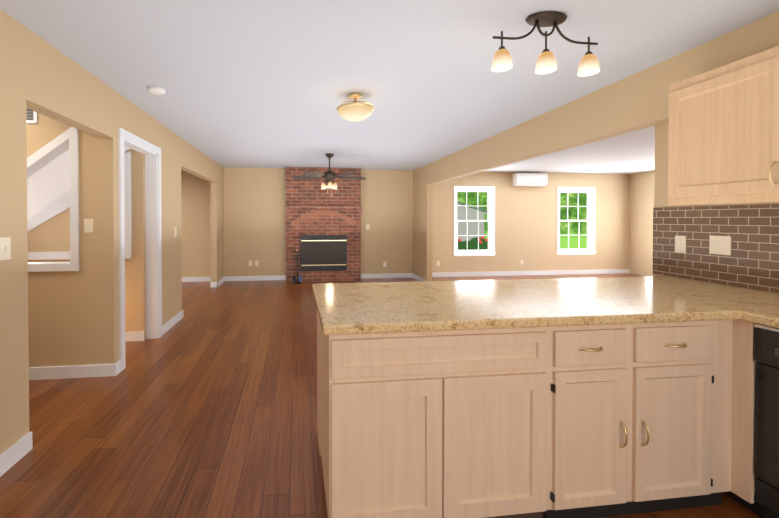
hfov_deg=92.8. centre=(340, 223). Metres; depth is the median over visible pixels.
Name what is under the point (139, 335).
baseboard
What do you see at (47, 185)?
soffit
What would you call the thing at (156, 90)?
smoke detector
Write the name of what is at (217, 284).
baseboard
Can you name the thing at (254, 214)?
wall
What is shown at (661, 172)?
wall
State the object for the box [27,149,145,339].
wall
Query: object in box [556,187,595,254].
window
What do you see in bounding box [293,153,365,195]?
ceiling fan
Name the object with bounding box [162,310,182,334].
baseboard
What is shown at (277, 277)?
baseboard
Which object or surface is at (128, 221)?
frame
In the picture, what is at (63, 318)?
wall
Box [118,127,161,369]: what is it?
door frame
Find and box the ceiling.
[0,0,778,173]
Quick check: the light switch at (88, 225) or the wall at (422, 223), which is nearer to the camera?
the light switch at (88, 225)
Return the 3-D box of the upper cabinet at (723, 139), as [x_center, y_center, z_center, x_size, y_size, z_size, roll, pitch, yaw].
[2.298,-0.484,1.729,0.343,0.760,1.232,0,1,-7]
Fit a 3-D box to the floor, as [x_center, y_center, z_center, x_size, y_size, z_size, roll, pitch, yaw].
[0.489,1.342,2.993,14.740,0.100,10.670,0,1,-7]
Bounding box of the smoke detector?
[148,86,164,94]
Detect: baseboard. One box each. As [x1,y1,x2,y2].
[0,432,32,476]
[29,361,118,379]
[125,331,143,341]
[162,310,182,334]
[182,275,285,281]
[215,276,224,286]
[361,273,410,278]
[411,273,425,280]
[432,269,628,276]
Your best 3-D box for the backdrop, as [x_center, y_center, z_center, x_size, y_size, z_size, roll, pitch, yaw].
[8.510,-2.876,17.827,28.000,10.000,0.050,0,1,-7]
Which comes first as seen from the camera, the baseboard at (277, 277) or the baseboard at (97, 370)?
the baseboard at (97, 370)
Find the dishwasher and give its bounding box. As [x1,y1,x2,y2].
[754,324,778,517]
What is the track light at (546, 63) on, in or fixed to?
hanging from the ceiling
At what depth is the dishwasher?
1.57 m
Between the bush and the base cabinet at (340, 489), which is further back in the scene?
the bush
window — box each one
[453,186,495,255]
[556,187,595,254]
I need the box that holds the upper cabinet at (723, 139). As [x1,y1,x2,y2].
[668,46,778,205]
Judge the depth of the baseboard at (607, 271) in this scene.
8.68 m
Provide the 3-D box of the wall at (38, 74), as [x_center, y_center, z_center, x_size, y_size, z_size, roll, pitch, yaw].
[-1.922,0.086,2.672,0.120,2.420,10.400,0,1,-7]
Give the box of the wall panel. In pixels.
[27,151,126,231]
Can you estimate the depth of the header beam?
3.29 m
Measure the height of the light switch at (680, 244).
0.118 m
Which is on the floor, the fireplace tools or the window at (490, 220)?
the fireplace tools
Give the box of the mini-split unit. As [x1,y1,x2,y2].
[512,173,547,186]
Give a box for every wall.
[0,9,223,454]
[26,113,98,366]
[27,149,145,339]
[181,168,629,276]
[413,165,432,280]
[629,171,654,276]
[654,123,776,292]
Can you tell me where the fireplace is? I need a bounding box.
[286,167,360,281]
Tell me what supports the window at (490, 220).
in the wall at (254, 214)
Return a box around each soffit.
[27,146,129,220]
[694,11,778,75]
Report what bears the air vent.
in the wall at (63, 318)
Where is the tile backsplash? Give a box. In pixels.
[653,204,778,292]
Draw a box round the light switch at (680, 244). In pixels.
[675,236,685,252]
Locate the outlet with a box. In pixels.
[709,236,730,254]
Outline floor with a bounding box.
[0,273,760,517]
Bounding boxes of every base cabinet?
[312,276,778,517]
[317,320,363,517]
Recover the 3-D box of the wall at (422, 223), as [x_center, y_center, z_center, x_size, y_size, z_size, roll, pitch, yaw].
[1.754,0.027,7.886,0.137,2.420,0.930,0,1,-7]
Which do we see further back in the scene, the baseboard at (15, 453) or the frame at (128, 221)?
the frame at (128, 221)
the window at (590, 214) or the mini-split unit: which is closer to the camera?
the mini-split unit
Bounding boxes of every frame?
[27,127,79,271]
[28,151,131,259]
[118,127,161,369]
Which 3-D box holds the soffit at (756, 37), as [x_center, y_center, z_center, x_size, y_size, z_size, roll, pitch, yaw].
[2.558,-0.976,0.177,0.224,0.240,4.395,0,1,-7]
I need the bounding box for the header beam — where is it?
[427,48,693,184]
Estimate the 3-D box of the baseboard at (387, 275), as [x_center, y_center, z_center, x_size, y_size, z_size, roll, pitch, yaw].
[1.046,1.182,8.273,1.285,0.100,0.016,0,1,-7]
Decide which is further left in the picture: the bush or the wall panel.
the wall panel
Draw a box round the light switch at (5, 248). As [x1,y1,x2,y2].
[0,237,10,259]
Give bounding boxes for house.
[457,201,486,240]
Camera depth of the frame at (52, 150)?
3.05 m
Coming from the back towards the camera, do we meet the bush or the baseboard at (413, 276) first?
the bush
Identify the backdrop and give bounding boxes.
[457,192,586,248]
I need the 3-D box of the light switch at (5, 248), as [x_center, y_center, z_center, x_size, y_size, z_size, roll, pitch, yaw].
[-1.766,0.134,1.941,0.014,0.118,0.072,0,1,-7]
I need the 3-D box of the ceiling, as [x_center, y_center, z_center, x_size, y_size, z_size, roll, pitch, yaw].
[0.489,-1.178,2.964,14.740,0.100,10.670,0,1,-7]
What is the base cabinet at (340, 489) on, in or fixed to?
on the floor
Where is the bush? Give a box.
[458,236,487,249]
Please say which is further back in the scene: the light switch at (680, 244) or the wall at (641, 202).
the wall at (641, 202)
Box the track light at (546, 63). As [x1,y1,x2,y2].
[491,11,599,76]
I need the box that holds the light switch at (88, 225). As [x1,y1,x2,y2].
[84,219,92,232]
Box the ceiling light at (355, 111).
[337,93,373,121]
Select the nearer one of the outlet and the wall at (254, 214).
the outlet
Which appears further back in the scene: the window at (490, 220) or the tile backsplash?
the window at (490, 220)
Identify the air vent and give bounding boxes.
[26,108,37,123]
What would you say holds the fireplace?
on the floor
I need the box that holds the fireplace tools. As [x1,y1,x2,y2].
[292,249,301,283]
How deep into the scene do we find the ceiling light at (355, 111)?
3.17 m

